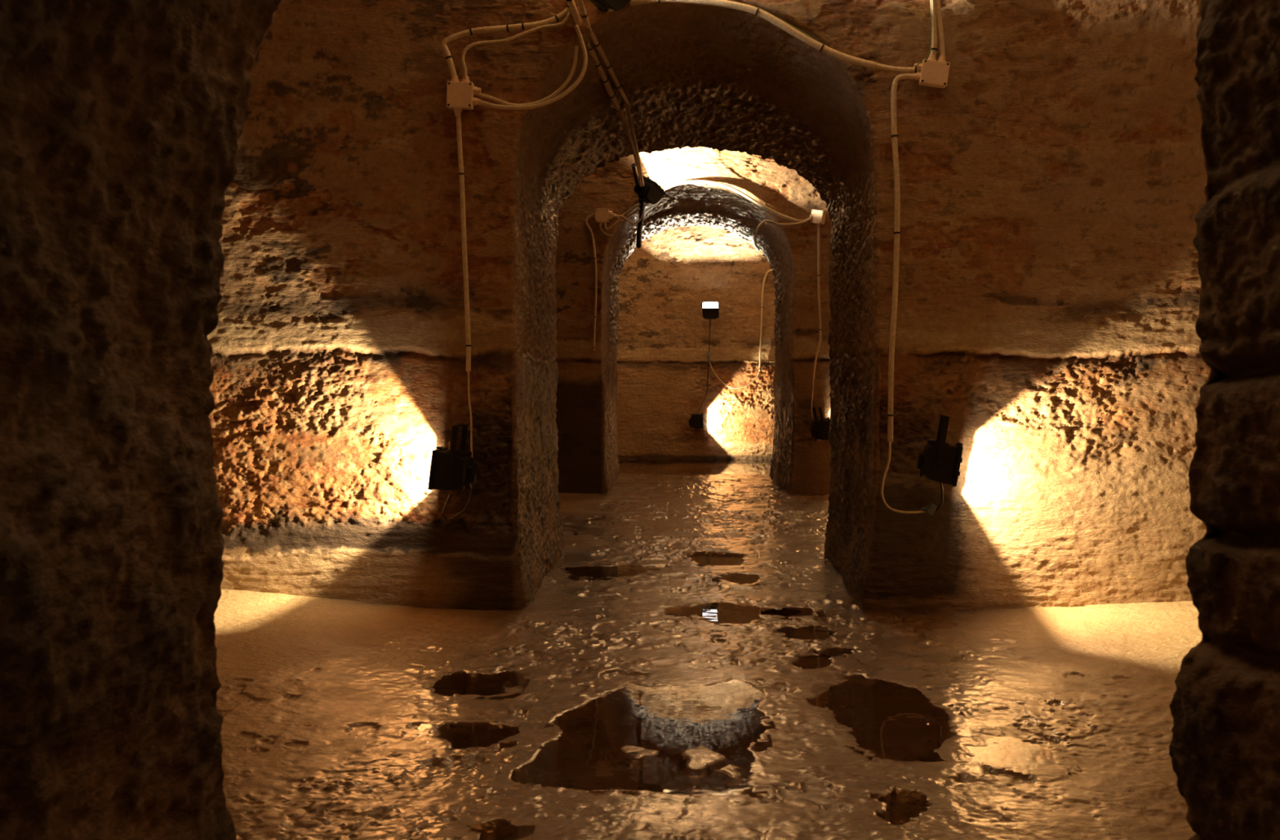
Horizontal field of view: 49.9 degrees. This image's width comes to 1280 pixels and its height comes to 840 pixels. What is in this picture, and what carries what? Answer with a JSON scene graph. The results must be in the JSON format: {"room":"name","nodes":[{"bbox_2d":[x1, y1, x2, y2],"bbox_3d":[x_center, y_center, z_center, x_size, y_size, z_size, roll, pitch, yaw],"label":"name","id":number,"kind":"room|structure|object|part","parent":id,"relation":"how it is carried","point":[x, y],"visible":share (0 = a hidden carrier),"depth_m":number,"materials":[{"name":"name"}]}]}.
{"room":"underground cistern","nodes":[
{"label":"underground cistern","id":0,"kind":"room"},
{"bbox_2d":[0,0,1279,839],"bbox_3d":[0.062,-0.558,1.537,10.500,3.541,1.836,0,2,2],"label":"wall","id":1,"kind":"structure","parent":0,"point":[122,122],"depth_m":2.11,"materials":[{"name":"stone"}]},
{"bbox_2d":[554,146,831,494],"bbox_3d":[0.541,-1.015,13.660,10.504,3.540,2.258,0,2,2],"label":"wall","id":2,"kind":"structure","parent":0,"point":[587,406],"depth_m":12.60,"materials":[{"name":"stone"}]},
{"bbox_2d":[585,215,597,351],"bbox_3d":[-0.445,-1.248,12.554,0.109,1.234,0.025,0,2,2],"label":"conduit","id":3,"kind":"object","parent":2,"relation":"attached to","point":[588,216],"visible":1,"depth_m":12.54,"materials":[{"name":"beige plastic"}]},
{"bbox_2d":[591,208,612,226],"bbox_3d":[-0.344,-1.842,12.521,0.186,0.153,0.064,1,2,2],"label":"junction box","id":4,"kind":"object","parent":2,"relation":"attached to","point":[602,215],"visible":1,"depth_m":12.49,"materials":[{"name":"beige plastic"}]},
{"bbox_3d":[-0.345,-1.857,12.496,0.120,0.120,0.014,1,2,2],"label":"lid","id":5,"kind":"part","parent":4,"relation":"part of","materials":[{"name":"beige plastic"}]},
{"bbox_2d":[599,222,613,236],"bbox_3d":[-0.309,-1.734,12.516,0.130,0.130,0.015,0,2,2],"label":"cable","id":6,"kind":"object","parent":4,"relation":"attached to","point":[601,229],"visible":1,"depth_m":12.51,"materials":[{"name":"white plastic"}]},
{"bbox_2d":[604,203,640,230],"bbox_3d":[-0.156,-1.846,12.485,0.343,0.245,0.017,0,2,2],"label":"cable","id":7,"kind":"object","parent":4,"relation":"attached to","point":[639,204],"visible":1,"depth_m":12.48,"materials":[{"name":"white plastic"}]},
{"bbox_2d":[608,208,639,222],"bbox_3d":[-0.141,-1.860,12.504,0.291,0.130,0.017,0,2,2],"label":"cable","id":8,"kind":"object","parent":4,"relation":"attached to","point":[638,209],"visible":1,"depth_m":12.50,"materials":[{"name":"white plastic"}]},
{"bbox_2d":[611,211,644,225],"bbox_3d":[-0.113,-1.830,12.474,0.298,0.124,0.015,0,2,2],"label":"cable","id":9,"kind":"object","parent":4,"relation":"attached to","point":[624,217],"visible":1,"depth_m":12.47,"materials":[{"name":"white plastic"}]},
{"bbox_2d":[634,175,666,204],"bbox_3d":[0.072,-2.067,12.370,0.233,0.271,0.309,-2,3,-42],"label":"floodlight","id":10,"kind":"object","parent":2,"relation":"attached to","point":[652,193],"visible":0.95,"depth_m":12.29,"materials":[{"name":"black metal"}]},
{"bbox_2d":[617,108,642,186],"bbox_3d":[-0.019,-1.822,9.870,0.085,0.381,4.857,0,2,1],"label":"cable","id":11,"kind":"object","parent":10,"relation":"attached to","point":[620,111],"visible":0.84,"depth_m":7.74,"materials":[{"name":"white plastic"}]},
{"bbox_2d":[625,103,644,186],"bbox_3d":[-0.001,-1.819,9.839,0.061,0.372,4.857,0,2,1],"label":"cable","id":12,"kind":"object","parent":10,"relation":"attached to","point":[627,108],"visible":0.91,"depth_m":7.73,"materials":[{"name":"beige plastic"}]},
{"bbox_2d":[631,163,644,248],"bbox_3d":[-0.007,-1.959,12.721,0.099,0.625,1.368,0,2,2],"label":"cable","id":13,"kind":"object","parent":10,"relation":"attached to","point":[638,242],"visible":0.91,"depth_m":12.62,"materials":[{"name":"black rubber"}]},
{"bbox_3d":[0.121,-2.114,12.358,0.217,0.024,0.193,35,-5,42],"label":"frame","id":14,"kind":"part","parent":10,"relation":"part of","materials":[{"name":"black metal"}]},
{"bbox_2d":[662,179,797,222],"bbox_3d":[0.814,-1.983,12.477,1.223,0.387,0.030,0,2,2],"label":"conduit","id":15,"kind":"object","parent":2,"relation":"attached to","point":[695,181],"visible":0.99,"depth_m":12.46,"materials":[{"name":"beige plastic"}]},
{"bbox_2d":[754,217,812,250],"bbox_3d":[1.309,-1.713,12.705,0.512,0.255,0.503,0,2,2],"label":"conduit","id":16,"kind":"object","parent":2,"relation":"attached to","point":[810,219],"visible":1,"depth_m":12.46,"materials":[{"name":"beige plastic"}]},
{"bbox_2d":[808,209,826,227],"bbox_3d":[1.601,-1.823,12.453,0.163,0.163,0.064,2,3,37],"label":"junction box","id":17,"kind":"object","parent":2,"relation":"attached to","point":[819,216],"visible":1,"depth_m":12.42,"materials":[{"name":"beige plastic"}]},
{"bbox_2d":[796,215,813,222],"bbox_3d":[1.479,-1.821,12.457,0.178,0.060,0.020,0,2,2],"label":"cable","id":18,"kind":"object","parent":17,"relation":"attached to","point":[811,216],"visible":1,"depth_m":12.45,"materials":[{"name":"beige plastic"}]},
{"bbox_3d":[1.597,-1.835,12.426,0.120,0.120,0.014,14,10,36],"label":"lid","id":19,"kind":"part","parent":17,"relation":"part of","materials":[{"name":"beige plastic"}]},
{"bbox_2d":[817,223,822,340],"bbox_3d":[1.627,-1.249,12.472,0.046,1.059,0.028,0,2,2],"label":"conduit","id":20,"kind":"object","parent":2,"relation":"attached to","point":[818,226],"visible":1,"depth_m":12.46,"materials":[{"name":"beige plastic"}]},
{"bbox_2d":[812,340,821,378],"bbox_3d":[1.604,-0.546,12.475,0.079,0.350,0.018,0,2,2],"label":"cable","id":21,"kind":"object","parent":20,"relation":"attached to","point":[820,342],"visible":1,"depth_m":12.47,"materials":[{"name":"beige plastic"}]},
{"bbox_2d":[810,406,830,440],"bbox_3d":[1.646,0.034,12.405,0.198,0.304,0.252,0,2,-8],"label":"floodlight","id":22,"kind":"object","parent":2,"relation":"attached to","point":[820,429],"visible":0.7,"depth_m":12.31,"materials":[{"name":"black metal"}]},
{"bbox_2d":[811,378,813,419],"bbox_3d":[1.565,-0.194,12.489,0.024,0.378,0.008,0,2,2],"label":"cable","id":23,"kind":"object","parent":22,"relation":"attached to","point":[813,379],"visible":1,"depth_m":12.49,"materials":[{"name":"white plastic"}]},
{"bbox_2d":[616,225,775,459],"bbox_3d":[0.688,-1.185,17.381,10.400,3.600,0.082,0,2,2],"label":"wall","id":24,"kind":"structure","parent":0,"point":[663,343],"depth_m":17.38,"materials":[{"name":"stone"}]},
{"bbox_2d":[688,413,703,428],"bbox_3d":[0.705,0.007,17.263,0.190,0.194,0.269,0,2,4],"label":"floodlight","id":25,"kind":"object","parent":24,"relation":"attached to","point":[696,420],"visible":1,"depth_m":17.14,"materials":[{"name":"black metal"}]},
{"bbox_3d":[0.782,0.008,17.233,0.024,0.193,0.217,-2,2,2],"label":"frame","id":26,"kind":"part","parent":25,"relation":"part of","materials":[{"name":"black metal"}]},
{"bbox_2d":[702,301,719,319],"bbox_3d":[0.883,-1.365,17.160,0.223,0.224,0.402,0,2,2],"label":"floodlight","id":27,"kind":"object","parent":24,"relation":"attached to","point":[710,310],"visible":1,"depth_m":17.02,"materials":[{"name":"black metal"}]},
{"bbox_2d":[708,319,711,351],"bbox_3d":[0.876,-1.056,17.271,0.026,0.442,0.011,0,2,2],"label":"cable","id":28,"kind":"object","parent":27,"relation":"hanging from","point":[710,319],"visible":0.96,"depth_m":17.27,"materials":[{"name":"black rubber"}]},
{"bbox_2d":[706,351,710,362],"bbox_3d":[0.860,-0.789,17.282,0.045,0.135,0.036,0,2,2],"label":"connector","id":29,"kind":"object","parent":28,"relation":"hanging from","point":[708,354],"visible":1,"depth_m":17.27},
{"bbox_2d":[698,363,708,412],"bbox_3d":[0.801,-0.401,17.299,0.131,0.614,0.013,0,2,2],"label":"cable","id":30,"kind":"object","parent":29,"relation":"hanging from","point":[708,363],"visible":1,"depth_m":17.29,"materials":[{"name":"black rubber"}]},
{"bbox_2d":[709,362,759,388],"bbox_3d":[1.190,-0.560,17.288,0.638,0.333,0.013,0,2,2],"label":"cable","id":31,"kind":"object","parent":29,"relation":"attached to","point":[709,362],"visible":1,"depth_m":17.29,"materials":[{"name":"white plastic"}]},
{"bbox_3d":[0.878,-1.418,17.042,0.223,0.024,0.187,0,31,2],"label":"frame","id":32,"kind":"part","parent":27,"relation":"part of","materials":[{"name":"black ceramic"}]},
{"bbox_2d":[758,269,772,371],"bbox_3d":[1.585,-1.250,17.281,0.188,1.279,0.030,0,2,2],"label":"conduit","id":33,"kind":"object","parent":24,"relation":"attached to","point":[771,270],"visible":0.97,"depth_m":17.27,"materials":[{"name":"beige plastic"}]},
{"bbox_2d":[213,472,1202,839],"bbox_3d":[0.285,0.840,7.256,10.600,0.134,20.650,0,2,2],"label":"floor","id":34,"kind":"structure","parent":0,"point":[694,663],"depth_m":4.74,"materials":[{"name":"brown stone"}]},
{"bbox_2d":[618,459,771,475],"bbox_3d":[0.664,0.547,16.188,10.250,0.001,2.500,0,2,2],"label":"ledge","id":35,"kind":"object","parent":34,"relation":"on","point":[695,467],"visible":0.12,"depth_m":16.18,"materials":[{"name":"stone"}]},
{"bbox_2d":[206,0,1210,614],"bbox_3d":[0.296,-0.782,7.468,10.500,3.540,2.068,0,2,2],"label":"wall","id":36,"kind":"structure","parent":0,"point":[1052,193],"depth_m":6.50,"materials":[{"name":"stone"}]},
{"bbox_2d":[427,423,475,489],"bbox_3d":[-0.868,0.172,6.400,0.192,0.302,0.252,0,2,5],"label":"floodlight","id":37,"kind":"object","parent":36,"relation":"attached to","point":[452,468],"visible":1,"depth_m":6.31,"materials":[{"name":"black metal"}]},
{"bbox_3d":[-0.945,0.220,6.412,0.024,0.193,0.217,7,3,5],"label":"frame","id":38,"kind":"part","parent":37,"relation":"part of","materials":[{"name":"black metal"}]},
{"bbox_3d":[-0.871,0.241,6.285,0.027,0.028,0.018,7,3,5],"label":"knob","id":39,"kind":"part","parent":37,"relation":"part of","materials":[{"name":"black metal"}]},
{"bbox_2d":[470,474,475,488],"bbox_3d":[-0.792,0.276,6.496,0.034,0.095,0.030,0,2,2],"label":"connector","id":40,"kind":"object","parent":37,"relation":"attached to","point":[473,483],"visible":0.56,"depth_m":6.49,"materials":[{"name":"grey plastic"}]},
{"bbox_2d":[442,488,472,520],"bbox_3d":[-0.863,0.395,6.509,0.148,0.163,0.008,0,2,2],"label":"cable","id":41,"kind":"object","parent":40,"relation":"attached to","point":[450,495],"visible":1,"depth_m":6.51,"materials":[{"name":"black rubber"}]},
{"bbox_2d":[446,75,480,115],"bbox_3d":[-0.824,-1.519,6.443,0.156,0.187,0.064,0,2,2],"label":"junction box","id":42,"kind":"object","parent":36,"relation":"attached to","point":[460,95],"visible":1,"depth_m":6.41,"materials":[{"name":"beige plastic"}]},
{"bbox_3d":[-0.841,-1.517,6.420,0.120,0.120,0.014,2,2,2],"label":"lid","id":43,"kind":"part","parent":42,"relation":"part of","materials":[{"name":"beige plastic"}]},
{"bbox_2d":[461,12,570,79],"bbox_3d":[-0.579,-1.742,6.422,0.515,0.313,0.015,0,2,2],"label":"cable","id":44,"kind":"object","parent":42,"relation":"attached to","point":[568,15],"visible":1,"depth_m":6.42,"materials":[{"name":"white plastic"}]},
{"bbox_2d":[476,45,578,105],"bbox_3d":[-0.526,-1.598,6.415,0.480,0.281,0.033,0,2,5],"label":"cable","id":45,"kind":"object","parent":42,"relation":"attached to","point":[562,87],"visible":1,"depth_m":6.40,"materials":[{"name":"white plastic"}]},
{"bbox_2d":[479,24,587,110],"bbox_3d":[-0.506,-1.639,6.402,0.526,0.393,0.058,0,2,5],"label":"cable","id":46,"kind":"object","parent":42,"relation":"attached to","point":[580,78],"visible":1,"depth_m":6.38,"materials":[{"name":"white plastic"}]},
{"bbox_2d":[456,114,471,371],"bbox_3d":[-0.829,-0.841,6.476,0.068,1.224,0.028,0,2,2],"label":"conduit","id":47,"kind":"object","parent":36,"relation":"attached to","point":[461,174],"visible":1,"depth_m":6.47,"materials":[{"name":"beige plastic"}]},
{"bbox_2d":[467,371,472,457],"bbox_3d":[-0.802,0.002,6.506,0.025,0.476,0.009,0,2,2],"label":"cable","id":48,"kind":"object","parent":47,"relation":"hanging from","point":[468,391],"visible":0.86,"depth_m":6.50,"materials":[{"name":"white plastic"}]},
{"bbox_2d":[440,3,570,78],"bbox_3d":[-0.619,-1.796,6.431,0.627,0.431,0.034,0,2,2],"label":"conduit","id":49,"kind":"object","parent":36,"relation":"attached to","point":[523,26],"visible":0.97,"depth_m":6.42,"materials":[{"name":"beige plastic"}]},
{"bbox_2d":[565,0,622,114],"bbox_3d":[-0.227,-1.825,6.840,0.053,0.358,1.398,0,2,10],"label":"conduit","id":50,"kind":"object","parent":36,"relation":"attached to","point":[604,79],"visible":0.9,"depth_m":6.94,"materials":[{"name":"beige plastic"}]},
{"bbox_2d":[577,0,629,104],"bbox_3d":[-0.186,-1.843,6.818,0.042,0.299,1.394,0,2,9],"label":"conduit","id":51,"kind":"object","parent":36,"relation":"attached to","point":[584,15],"visible":1,"depth_m":6.75,"materials":[{"name":"beige plastic"}]},
{"bbox_2d":[589,0,631,12],"bbox_3d":[-0.160,-1.984,6.264,0.232,0.272,0.340,-1,3,-35],"label":"floodlight","id":52,"kind":"object","parent":36,"relation":"attached to","point":[603,6],"visible":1,"depth_m":6.21,"materials":[{"name":"black metal"}]},
{"bbox_2d":[630,0,876,69],"bbox_3d":[0.524,-1.800,6.386,1.141,0.354,0.039,0,2,2],"label":"conduit","id":53,"kind":"object","parent":36,"relation":"attached to","point":[757,11],"visible":0.99,"depth_m":6.37,"materials":[{"name":"beige plastic"}]},
{"bbox_2d":[760,8,822,44],"bbox_3d":[0.908,-1.768,6.377,0.720,0.293,0.004,0,2,2],"label":"wire","id":54,"kind":"object","parent":53,"relation":"attached to","point":[760,8],"visible":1,"depth_m":6.38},
{"bbox_2d":[861,90,866,96],"bbox_3d":[1.042,-1.521,6.410,0.021,0.022,0.038,0,2,2],"label":"screw","id":55,"kind":"object","parent":36,"relation":"attached to","point":[863,93],"visible":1,"depth_m":6.40,"materials":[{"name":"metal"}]},
{"bbox_2d":[875,62,918,73],"bbox_3d":[1.183,-1.627,6.367,0.204,0.053,0.031,0,2,2],"label":"conduit","id":56,"kind":"object","parent":36,"relation":"attached to","point":[878,66],"visible":1,"depth_m":6.36,"materials":[{"name":"beige plastic"}]},
{"bbox_2d":[887,73,915,441],"bbox_3d":[1.220,-0.750,6.398,0.131,1.706,0.032,0,2,2],"label":"conduit","id":57,"kind":"object","parent":36,"relation":"attached to","point":[894,135],"visible":1,"depth_m":6.39,"materials":[{"name":"beige plastic"}]},
{"bbox_2d":[880,441,925,513],"bbox_3d":[1.232,0.269,6.421,0.213,0.335,0.011,0,2,2],"label":"cable","id":58,"kind":"object","parent":57,"relation":"hanging from","point":[890,442],"visible":1,"depth_m":6.42,"materials":[{"name":"white plastic"}]},
{"bbox_2d":[920,502,937,515],"bbox_3d":[1.348,0.415,6.417,0.071,0.057,0.030,0,2,2],"label":"connector","id":59,"kind":"object","parent":58,"relation":"attached to","point":[931,508],"visible":1,"depth_m":6.40,"materials":[{"name":"grey plastic"}]},
{"bbox_2d":[912,53,950,88],"bbox_3d":[1.343,-1.612,6.354,0.167,0.154,0.064,0,2,2],"label":"junction box","id":60,"kind":"object","parent":36,"relation":"attached to","point":[933,73],"visible":1,"depth_m":6.33,"materials":[{"name":"beige plastic"}]},
{"bbox_2d":[915,0,932,66],"bbox_3d":[1.307,-1.817,6.340,0.077,0.378,0.004,0,2,2],"label":"wire","id":61,"kind":"object","parent":60,"relation":"attached to","point":[931,0],"visible":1,"depth_m":6.34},
{"bbox_3d":[1.357,-1.596,6.330,0.124,0.110,0.014,8,2,2],"label":"lid","id":62,"kind":"part","parent":60,"relation":"part of","materials":[{"name":"beige plastic"}]},
{"bbox_2d":[930,0,937,57],"bbox_3d":[1.355,-1.829,6.352,0.038,0.362,0.031,0,2,2],"label":"conduit","id":63,"kind":"object","parent":36,"relation":"attached to","point":[934,37],"visible":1,"depth_m":6.34,"materials":[{"name":"beige plastic"}]},
{"bbox_2d":[916,414,963,486],"bbox_3d":[1.375,0.137,6.309,0.207,0.318,0.253,0,2,12],"label":"floodlight","id":64,"kind":"object","parent":36,"relation":"attached to","point":[940,461],"visible":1,"depth_m":6.21,"materials":[{"name":"black metal"}]},
{"bbox_3d":[1.347,0.197,6.198,0.027,0.028,0.018,9,3,8],"label":"knob","id":65,"kind":"part","parent":64,"relation":"part of","materials":[{"name":"black metal"}]},
{"bbox_2d":[935,482,943,511],"bbox_3d":[1.394,0.351,6.408,0.039,0.145,0.010,0,2,2],"label":"cable","id":66,"kind":"object","parent":64,"relation":"attached to","point":[940,483],"visible":0.89,"depth_m":6.40,"materials":[{"name":"black rubber"}]},
{"bbox_3d":[1.450,0.201,6.299,0.024,0.193,0.217,9,3,8],"label":"frame","id":67,"kind":"part","parent":64,"relation":"part of","materials":[{"name":"black metal"}]},
{"bbox_2d":[935,0,945,56],"bbox_3d":[1.382,-1.839,6.351,0.055,0.344,0.024,0,2,2],"label":"conduit","id":68,"kind":"object","parent":36,"relation":"attached to","point":[939,19],"visible":1,"depth_m":6.34,"materials":[{"name":"beige plastic"}]}
]}

